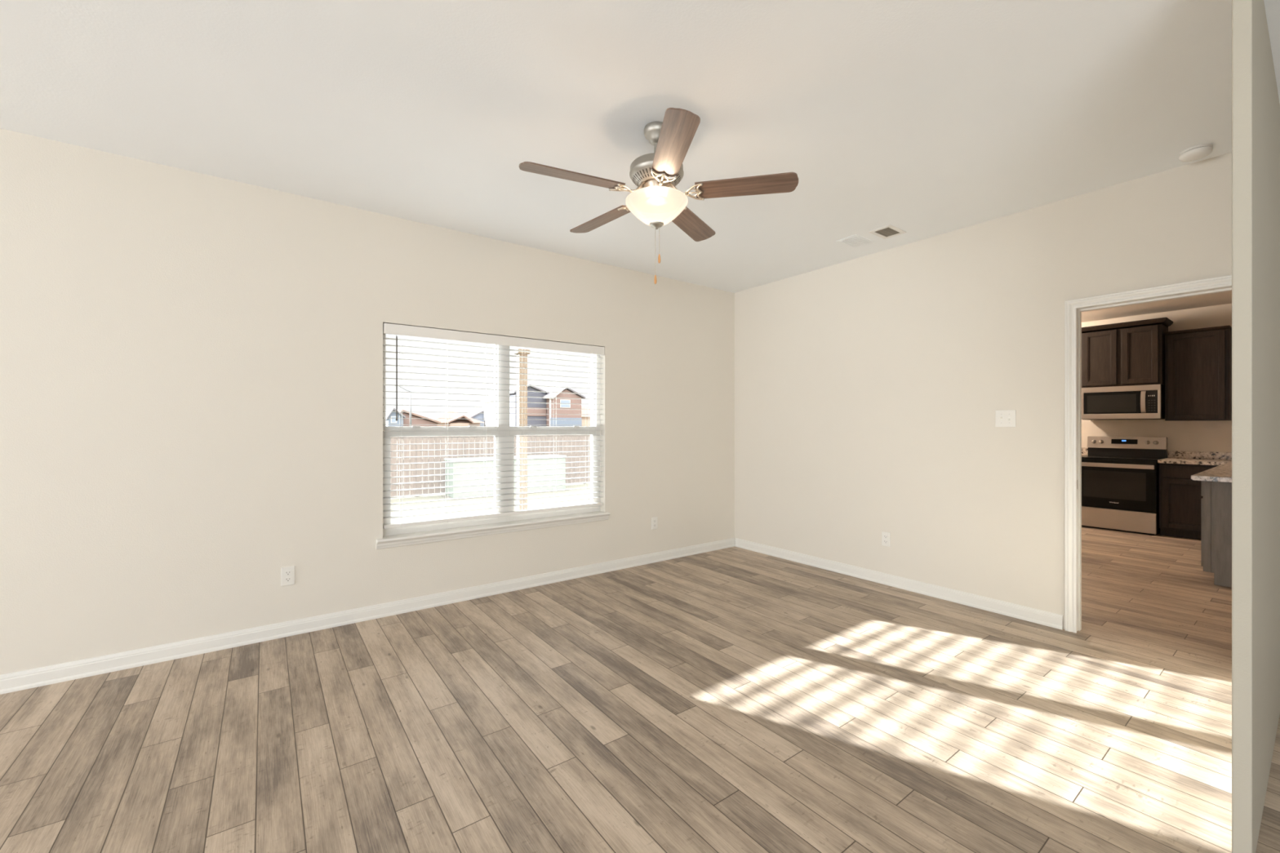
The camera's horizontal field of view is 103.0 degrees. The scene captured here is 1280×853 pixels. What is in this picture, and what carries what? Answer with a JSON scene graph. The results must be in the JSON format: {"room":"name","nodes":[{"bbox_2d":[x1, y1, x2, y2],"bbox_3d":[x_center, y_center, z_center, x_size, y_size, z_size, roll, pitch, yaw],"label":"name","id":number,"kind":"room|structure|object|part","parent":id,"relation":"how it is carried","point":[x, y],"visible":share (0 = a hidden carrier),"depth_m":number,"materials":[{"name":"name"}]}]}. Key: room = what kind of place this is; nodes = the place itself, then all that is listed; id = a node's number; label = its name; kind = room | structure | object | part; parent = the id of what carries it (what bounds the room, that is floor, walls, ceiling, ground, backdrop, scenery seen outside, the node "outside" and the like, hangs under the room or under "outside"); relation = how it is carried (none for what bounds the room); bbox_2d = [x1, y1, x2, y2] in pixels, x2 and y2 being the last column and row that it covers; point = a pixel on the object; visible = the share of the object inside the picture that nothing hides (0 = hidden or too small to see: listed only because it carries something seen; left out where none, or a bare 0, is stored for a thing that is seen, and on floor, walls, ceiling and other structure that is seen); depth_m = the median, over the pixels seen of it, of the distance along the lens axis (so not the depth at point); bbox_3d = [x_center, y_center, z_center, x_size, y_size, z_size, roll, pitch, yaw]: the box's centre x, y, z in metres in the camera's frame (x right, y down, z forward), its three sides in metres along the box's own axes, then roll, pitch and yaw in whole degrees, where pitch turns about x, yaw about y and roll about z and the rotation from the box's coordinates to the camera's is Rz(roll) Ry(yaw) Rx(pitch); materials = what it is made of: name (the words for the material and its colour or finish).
{"room":"empty living room","nodes":[
{"label":"empty living room","id":0,"kind":"room"},
{"bbox_2d":[0,128,734,675],"bbox_3d":[-1.406,-0.076,3.829,16.270,2.783,0.160,0,0,-36],"label":"wall","id":1,"kind":"structure","parent":0,"point":[191,362],"depth_m":3.03,"materials":[{"name":"beige paint"}]},
{"bbox_2d":[280,565,294,586],"bbox_3d":[-2.179,0.926,3.153,0.070,0.115,0.009,0,0,-36],"label":"electrical outlet","id":2,"kind":"object","parent":1,"relation":"attached to","point":[287,574],"visible":1,"depth_m":3.15,"materials":[{"name":"white plastic"}]},
{"bbox_2d":[284,577,291,582],"bbox_3d":[-2.177,0.947,3.151,0.033,0.029,0.004,0,0,-36],"label":"receptacle","id":3,"kind":"object","parent":2,"relation":"attached to","point":[286,579],"depth_m":3.15,"materials":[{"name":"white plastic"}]},
{"bbox_2d":[284,570,291,575],"bbox_3d":[-2.177,0.905,3.151,0.033,0.029,0.004,0,0,-36],"label":"receptacle","id":4,"kind":"object","parent":2,"relation":"attached to","point":[286,572],"depth_m":3.15,"materials":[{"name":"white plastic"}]},
{"bbox_2d":[0,537,735,694],"bbox_3d":[-3.392,1.250,2.251,11.000,0.089,0.019,0,0,-36],"label":"baseboard","id":5,"kind":"structure","parent":1,"relation":"attached to","point":[60,673],"depth_m":3.18,"materials":[{"name":"white paint"}]},
{"bbox_2d":[382,333,502,536],"bbox_3d":[-1.464,0.025,3.818,0.875,1.476,0.088,0,0,-36],"label":"window","id":6,"kind":"structure","parent":1,"relation":"in","point":[454,430],"depth_m":3.84,"materials":[{"name":"white plastic"}]},
{"bbox_3d":[-1.479,-0.309,3.832,0.813,0.708,0.028,0,0,-36],"label":"sash","id":7,"kind":"part","parent":6,"relation":"part of","materials":[{"name":"clear glass"}]},
{"bbox_3d":[-1.461,0.363,3.807,0.813,0.729,0.031,0,0,-36],"label":"sash","id":8,"kind":"part","parent":6,"relation":"part of","materials":[{"name":"white plastic"}]},
{"bbox_2d":[382,323,604,528],"bbox_3d":[-1.052,0.000,4.033,1.779,1.414,0.076,0,0,-36],"label":"window blind","id":9,"kind":"object","parent":6,"relation":"attached to","point":[388,328],"visible":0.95,"depth_m":3.90,"materials":[{"name":"white plastic"}]},
{"bbox_3d":[-1.679,0.026,3.584,0.014,1.362,0.055,0,0,-36],"label":"ladder cord","id":10,"kind":"part","parent":9,"relation":"part of","materials":[{"name":"white fabric"}]},
{"bbox_3d":[-1.059,0.692,4.042,1.771,0.026,0.052,0,0,-36],"label":"rail","id":11,"kind":"part","parent":9,"relation":"part of","materials":[{"name":"white plastic"}]},
{"bbox_3d":[-0.713,0.026,4.297,0.014,1.362,0.055,0,0,-36],"label":"ladder cord","id":12,"kind":"part","parent":9,"relation":"part of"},
{"bbox_3d":[-0.459,0.026,4.484,0.014,1.362,0.055,0,0,-36],"label":"ladder cord","id":13,"kind":"part","parent":9,"relation":"part of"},
{"bbox_2d":[376,511,610,549],"bbox_3d":[-1.047,0.798,4.015,1.863,0.070,0.123,0,0,-36],"label":"trim","id":14,"kind":"structure","parent":1,"relation":"attached to","point":[422,537],"depth_m":3.88,"materials":[{"name":"white paint"}]},
{"bbox_2d":[502,345,599,522],"bbox_3d":[-0.743,0.025,4.351,0.916,1.476,0.088,0,0,-36],"label":"window","id":15,"kind":"structure","parent":1,"relation":"in","point":[595,424],"depth_m":4.28,"materials":[{"name":"white plastic"}]},
{"bbox_3d":[-0.731,0.363,4.347,0.812,0.729,0.031,0,0,-36],"label":"sash","id":16,"kind":"part","parent":15,"relation":"part of","materials":[{"name":"white plastic"}]},
{"bbox_3d":[-0.749,-0.309,4.371,0.812,0.708,0.028,0,0,-36],"label":"sash","id":17,"kind":"part","parent":15,"relation":"part of","materials":[{"name":"white plastic"}]},
{"bbox_2d":[651,516,657,529],"bbox_3d":[0.140,0.923,4.865,0.070,0.115,0.009,0,0,-36],"label":"electrical outlet","id":18,"kind":"object","parent":1,"relation":"attached to","point":[654,520],"visible":1,"depth_m":4.86,"materials":[{"name":"white plastic"}]},
{"bbox_2d":[590,354,591,502],"bbox_3d":[-1.483,0.173,3.933,16.270,3.443,0.100,0,0,-36],"label":"wall","id":19,"kind":"structure","parent":0,"point":[590,354],"depth_m":4.74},
{"bbox_2d":[0,526,1279,852],"bbox_3d":[0.843,1.295,0.727,16.341,0.001,7.698,0,0,-36],"label":"floor","id":20,"kind":"structure","parent":0,"point":[732,700],"depth_m":2.15,"materials":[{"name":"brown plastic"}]},
{"bbox_2d":[1081,435,1167,535],"bbox_3d":[6.124,0.715,6.504,0.727,1.160,0.760,0,0,-36],"label":"range","id":21,"kind":"object","parent":20,"relation":"on","point":[1120,475],"visible":0.94,"depth_m":6.34,"materials":[{"name":"silver metal"}]},
{"bbox_3d":[5.852,0.482,6.303,0.050,0.050,0.736,0,0,-36],"label":"oven handle","id":22,"kind":"part","parent":21,"relation":"part of","materials":[{"name":"silver metal"}]},
{"bbox_3d":[5.883,1.151,6.325,0.038,0.244,0.754,0,0,-36],"label":"storage drawer","id":23,"kind":"part","parent":21,"relation":"part of","materials":[{"name":"silver metal"}]},
{"bbox_3d":[5.884,0.720,6.327,0.034,0.606,0.754,0,0,-36],"label":"oven door","id":24,"kind":"part","parent":21,"relation":"part of","materials":[{"name":"black glass"}]},
{"bbox_2d":[1081,455,1165,461],"bbox_3d":[6.122,0.402,6.502,0.613,0.017,0.760,0,0,-36],"label":"cooktop","id":25,"kind":"object","parent":21,"relation":"in","point":[1084,458],"depth_m":6.45,"materials":[{"name":"black glass"}]},
{"bbox_3d":[6.379,0.211,6.692,0.095,0.152,0.758,0,0,-36],"label":"control panel","id":26,"kind":"part","parent":21,"relation":"part of","materials":[{"name":"silver metal"}]},
{"bbox_2d":[1159,462,1218,539],"bbox_3d":[6.561,0.863,5.990,0.635,0.864,0.562,0,0,-36],"label":"base cabinet","id":27,"kind":"object","parent":20,"relation":"on","point":[1180,495],"visible":0.56,"depth_m":5.90,"materials":[{"name":"brown wood"}]},
{"bbox_3d":[6.308,0.897,5.815,0.020,0.575,0.490,0,0,-36],"label":"door","id":28,"kind":"part","parent":27,"relation":"part of","materials":[{"name":"brown wood"}]},
{"bbox_3d":[6.308,0.520,5.815,0.020,0.140,0.490,0,0,-36],"label":"drawer","id":29,"kind":"part","parent":27,"relation":"part of","materials":[{"name":"brown wood"}]},
{"bbox_2d":[1200,480,1231,587],"bbox_3d":[5.749,0.863,4.663,2.284,0.864,0.610,0,0,-36],"label":"base cabinet","id":30,"kind":"object","parent":20,"relation":"on","point":[1216,501],"visible":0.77,"depth_m":4.16,"materials":[{"name":"grey wood"}]},
{"bbox_2d":[1157,450,1231,482],"bbox_3d":[5.742,0.368,4.982,3.153,0.126,1.222,0,0,-36],"label":"countertop","id":31,"kind":"structure","parent":30,"relation":"on","point":[1222,473],"depth_m":5.87,"materials":[{"name":"stone"}]},
{"bbox_3d":[4.982,0.516,4.463,0.680,0.133,0.020,0,0,-36],"label":"drawer","id":32,"kind":"part","parent":30,"relation":"part of","materials":[{"name":"grey wood"}]},
{"bbox_3d":[4.982,0.887,4.463,0.680,0.565,0.020,0,0,-36],"label":"door","id":33,"kind":"part","parent":30,"relation":"part of","materials":[{"name":"grey wood"}]},
{"bbox_3d":[5.706,0.863,7.148,0.635,0.864,0.750,0,0,-36],"label":"base cabinet","id":34,"kind":"object","parent":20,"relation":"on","visible":0},
{"bbox_2d":[1081,447,1088,455],"bbox_3d":[5.701,0.363,7.141,0.654,0.136,0.756,0,0,-36],"label":"countertop","id":35,"kind":"structure","parent":34,"relation":"on","point":[1084,451],"depth_m":7.04,"materials":[{"name":"stone"}]},
{"bbox_2d":[0,0,1279,322],"bbox_3d":[0.891,-1.508,0.702,16.250,0.120,7.600,0,0,-36],"label":"ceiling","id":36,"kind":"structure","parent":0,"point":[925,119],"depth_m":2.29,"materials":[{"name":"white paint"}]},
{"bbox_2d":[519,107,798,284],"bbox_3d":[0.045,-1.071,2.494,1.265,0.755,1.250,0,0,-36],"label":"ceiling fan","id":37,"kind":"object","parent":36,"relation":"hanging from","point":[656,202],"visible":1,"depth_m":2.38,"materials":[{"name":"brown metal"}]},
{"bbox_3d":[-0.306,-1.129,2.298,0.473,0.034,0.130,0,0,-25],"label":"blade","id":38,"kind":"part","parent":37,"relation":"part of","materials":[{"name":"brown wood"}]},
{"bbox_3d":[-0.210,-1.129,2.790,0.130,0.034,0.473,0,0,-43],"label":"blade","id":39,"kind":"part","parent":37,"relation":"part of","materials":[{"name":"brown wood"}]},
{"bbox_3d":[0.081,-1.040,2.478,0.303,0.120,0.303,0,0,-36],"label":"lamp shade","id":40,"kind":"part","parent":37,"relation":"part of","materials":[{"name":"white glass"}]},
{"bbox_3d":[0.094,-0.903,2.480,0.003,0.134,0.002,0,0,-36],"label":"pull chain","id":41,"kind":"part","parent":37,"relation":"part of","materials":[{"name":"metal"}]},
{"bbox_3d":[0.132,-1.129,2.054,0.130,0.034,0.473,0,0,-7],"label":"blade","id":42,"kind":"part","parent":37,"relation":"part of","materials":[{"name":"brown wood"}]},
{"bbox_3d":[0.288,-1.129,2.850,0.130,0.034,0.473,0,0,29],"label":"blade","id":43,"kind":"part","parent":37,"relation":"part of","materials":[{"name":"brown wood"}]},
{"bbox_3d":[0.499,-1.129,2.396,0.473,0.034,0.130,0,0,11],"label":"blade","id":44,"kind":"part","parent":37,"relation":"part of","materials":[{"name":"brown wood"}]},
{"bbox_2d":[836,234,873,248],"bbox_3d":[1.680,-1.444,3.976,0.250,0.008,0.170,0,0,-36],"label":"ceiling vent","id":45,"kind":"object","parent":36,"relation":"in","point":[855,241],"visible":1,"depth_m":3.96,"materials":[{"name":"white metal"}]},
{"bbox_2d":[868,224,906,239],"bbox_3d":[1.837,-1.444,3.784,0.236,0.007,0.166,0,0,-36],"label":"ceiling vent","id":46,"kind":"object","parent":36,"relation":"in","point":[888,231],"visible":1,"depth_m":3.78,"materials":[{"name":"white plastic"}]},
{"bbox_2d":[875,227,898,236],"bbox_3d":[1.837,-1.444,3.784,0.176,0.004,0.106,0,0,-36],"label":"grille","id":47,"kind":"object","parent":46,"relation":"attached to","point":[884,232],"depth_m":3.79,"materials":[{"name":"metal"}]},
{"bbox_2d":[1178,143,1213,161],"bbox_3d":[2.909,-1.426,2.667,0.122,0.042,0.122,0,0,-36],"label":"smoke detector","id":48,"kind":"object","parent":36,"relation":"attached to","point":[1201,151],"visible":1,"depth_m":2.64,"materials":[{"name":"white plastic"}]},
{"bbox_2d":[734,151,1231,629],"bbox_3d":[2.647,-0.086,3.429,0.115,2.763,5.300,0,0,-36],"label":"wall","id":49,"kind":"structure","parent":0,"point":[869,389],"depth_m":3.81,"materials":[{"name":"beige paint"}]},
{"bbox_2d":[881,531,890,546],"bbox_3d":[2.017,0.924,4.178,0.009,0.115,0.070,0,0,-36],"label":"electrical outlet","id":50,"kind":"object","parent":49,"relation":"attached to","point":[886,536],"visible":1,"depth_m":4.17,"materials":[{"name":"white plastic"}]},
{"bbox_2d":[734,537,1062,629],"bbox_3d":[1.863,1.250,4.377,0.019,0.089,2.804,0,0,-36],"label":"baseboard","id":51,"kind":"structure","parent":49,"relation":"attached to","point":[1015,611],"depth_m":3.96,"materials":[{"name":"white paint"}]},
{"bbox_2d":[995,409,1016,426],"bbox_3d":[2.511,-0.055,3.502,0.020,0.117,0.120,0,0,-36],"label":"light switch","id":52,"kind":"object","parent":49,"relation":"attached to","point":[1003,418],"visible":1,"depth_m":3.50,"materials":[{"name":"white plastic"}]},
{"bbox_2d":[1064,275,1231,633],"bbox_3d":[2.992,0.248,2.948,0.134,2.093,0.812,0,0,-36],"label":"door frame","id":53,"kind":"structure","parent":49,"relation":"in","point":[1073,308],"depth_m":3.21,"materials":[{"name":"white paint"}]},
{"bbox_2d":[1081,303,1231,457],"bbox_3d":[6.712,-0.076,6.430,0.120,2.743,5.300,0,0,-36],"label":"wall","id":54,"kind":"structure","parent":0,"point":[1210,436],"depth_m":6.33,"materials":[{"name":"paint"}]},
{"bbox_2d":[1081,317,1173,387],"bbox_3d":[6.239,-0.912,6.585,0.453,0.798,0.857,0,0,-36],"label":"upper cabinet","id":55,"kind":"object","parent":54,"relation":"attached to","point":[1128,353],"visible":0.98,"depth_m":6.42,"materials":[{"name":"brown wood"}]},
{"bbox_3d":[5.971,-0.885,6.625,0.020,0.700,0.336,0,0,-36],"label":"door","id":56,"kind":"part","parent":55,"relation":"part of","materials":[{"name":"brown wood"}]},
{"bbox_2d":[1081,384,1164,419],"bbox_3d":[6.232,-0.301,6.586,0.457,0.420,0.760,0,0,-36],"label":"microwave oven","id":57,"kind":"object","parent":55,"relation":"attached to","point":[1133,402],"visible":0.82,"depth_m":6.43,"materials":[{"name":"silver metal"}]},
{"bbox_3d":[6.064,-0.303,6.514,0.022,0.280,0.595,0,0,-36],"label":"door","id":58,"kind":"part","parent":57,"relation":"part of","materials":[{"name":"black glass"}]},
{"bbox_3d":[6.202,-0.304,6.278,0.044,0.266,0.042,0,0,-36],"label":"handle","id":59,"kind":"part","parent":57,"relation":"part of","materials":[{"name":"silver metal"}]},
{"bbox_3d":[6.270,-0.303,6.235,0.023,0.280,0.099,0,0,-36],"label":"keypad panel","id":60,"kind":"part","parent":57,"relation":"part of","materials":[{"name":"black ceramic"}]},
{"bbox_3d":[6.238,-1.276,6.585,0.451,0.071,0.857,0,0,-36],"label":"crown molding","id":61,"kind":"part","parent":55,"relation":"part of","materials":[{"name":"brown wood"}]},
{"bbox_3d":[6.198,-0.885,6.318,0.020,0.700,0.326,0,0,-36],"label":"door","id":62,"kind":"part","parent":55,"relation":"part of","materials":[{"name":"brown wood"}]},
{"bbox_2d":[1164,325,1231,421],"bbox_3d":[6.675,-0.611,6.093,0.336,1.079,0.520,0,0,-36],"label":"upper cabinet","id":63,"kind":"object","parent":54,"relation":"attached to","point":[1198,362],"visible":0.99,"depth_m":6.00,"materials":[{"name":"brown wood"}]},
{"bbox_3d":[6.674,-1.133,6.092,0.334,0.035,0.520,0,0,-36],"label":"molding","id":64,"kind":"part","parent":63,"relation":"part of","materials":[{"name":"brown wood"}]},
{"bbox_2d":[1168,450,1231,460],"bbox_3d":[7.002,0.350,5.912,0.021,0.090,1.220,0,0,-36],"label":"backsplash","id":65,"kind":"structure","parent":54,"relation":"attached to","point":[1171,454],"depth_m":6.18,"materials":[{"name":"stone"}]},
{"bbox_2d":[1231,0,1279,852],"bbox_3d":[2.487,-0.086,2.026,1.809,2.763,0.039,0,0,-36],"label":"wall","id":66,"kind":"structure","parent":0,"point":[1255,104],"depth_m":1.53,"materials":[{"name":"paint"}]},
{"label":"outside","id":67,"kind":"structure","parent":0,"visible":0},
{"bbox_2d":[391,435,590,523],"bbox_3d":[-60.199,1.895,122.082,340.000,0.300,259.740,0,0,-36],"label":"ground","id":68,"kind":"structure","parent":67,"point":[420,517],"depth_m":11.46,"materials":[{"name":"white concrete"}]},
{"bbox_2d":[400,386,411,426],"bbox_3d":[-31.742,-1.885,68.347,2.100,7.260,0.285,0,0,-36],"label":"street lamp","id":69,"kind":"object","parent":68,"relation":"on","point":[400,386],"visible":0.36,"depth_m":68.78,"materials":[{"name":"white metal"}]},
{"bbox_2d":[386,407,440,426],"bbox_3d":[-37.669,-0.545,82.617,8.050,4.580,10.800,0,0,-36],"label":"house","id":70,"kind":"structure","parent":68,"relation":"on","point":[388,415],"depth_m":78.82,"materials":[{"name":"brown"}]},
{"bbox_3d":[-37.090,-1.030,76.741,0.600,0.850,0.040,0,0,-36],"label":"pane","id":71,"kind":"part","parent":70,"relation":"part of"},
{"bbox_2d":[431,410,484,426],"bbox_3d":[-35.797,-0.605,96.618,10.000,4.700,10.700,0,0,-36],"label":"house","id":72,"kind":"structure","parent":68,"relation":"on","point":[447,418],"depth_m":93.67,"materials":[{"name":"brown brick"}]},
{"bbox_2d":[463,409,485,426],"bbox_3d":[-36.588,-0.870,110.145,3.800,5.230,7.800,0,0,-36],"label":"house","id":73,"kind":"structure","parent":68,"relation":"on","point":[480,415],"depth_m":108.05,"materials":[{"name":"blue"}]},
{"bbox_2d":[479,393,493,426],"bbox_3d":[-34.005,-3.120,121.376,5.500,9.730,8.800,0,0,-36],"label":"house","id":74,"kind":"structure","parent":68,"relation":"on","point":[487,411],"depth_m":119.45,"materials":[{"name":"white"}]},
{"bbox_2d":[391,435,590,497],"bbox_3d":[-3.484,0.913,14.219,15.073,1.663,0.145,0,0,-36],"label":"fence","id":75,"kind":"object","parent":68,"relation":"on","point":[547,440],"visible":0.03,"depth_m":13.03,"materials":[{"name":"brown wood"}]},
{"bbox_2d":[440,454,569,500],"bbox_3d":[-3.443,1.270,13.320,3.170,0.950,0.810,0,0,-36],"label":"utility box","id":76,"kind":"object","parent":68,"relation":"on","point":[455,464],"visible":0.69,"depth_m":12.70,"materials":[{"name":"green paint"}]},
{"bbox_3d":[-3.443,0.825,13.320,3.070,0.060,0.710,0,0,-36],"label":"lid","id":77,"kind":"part","parent":76,"relation":"part of","materials":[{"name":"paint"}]},
{"bbox_2d":[513,348,530,510],"bbox_3d":[-1.732,0.310,7.467,0.188,2.870,0.188,0,0,-36],"label":"porch post","id":78,"kind":"object","parent":68,"relation":"on","point":[518,353],"visible":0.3,"depth_m":7.42,"materials":[{"name":"beige wood"}]},
{"bbox_2d":[509,384,585,426],"bbox_3d":[-18.872,-2.895,96.469,13.650,9.280,10.850,0,0,-36],"label":"house","id":79,"kind":"structure","parent":68,"relation":"on","point":[536,416],"depth_m":92.87,"materials":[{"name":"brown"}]},
{"bbox_3d":[-16.264,-1.880,92.223,0.300,7.250,0.180,0,0,-36],"label":"corner trim","id":80,"kind":"part","parent":79,"relation":"part of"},
{"bbox_3d":[-13.764,-4.205,93.971,1.900,1.300,0.040,0,0,-36],"label":"pane","id":81,"kind":"part","parent":79,"relation":"part of","materials":[{"name":"white glass"}]},
{"bbox_2d":[581,406,590,426],"bbox_3d":[-12.282,-1.380,116.287,10.800,6.250,9.000,0,0,-36],"label":"house","id":82,"kind":"structure","parent":68,"relation":"on","point":[583,411],"depth_m":112.11,"materials":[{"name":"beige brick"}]}
]}

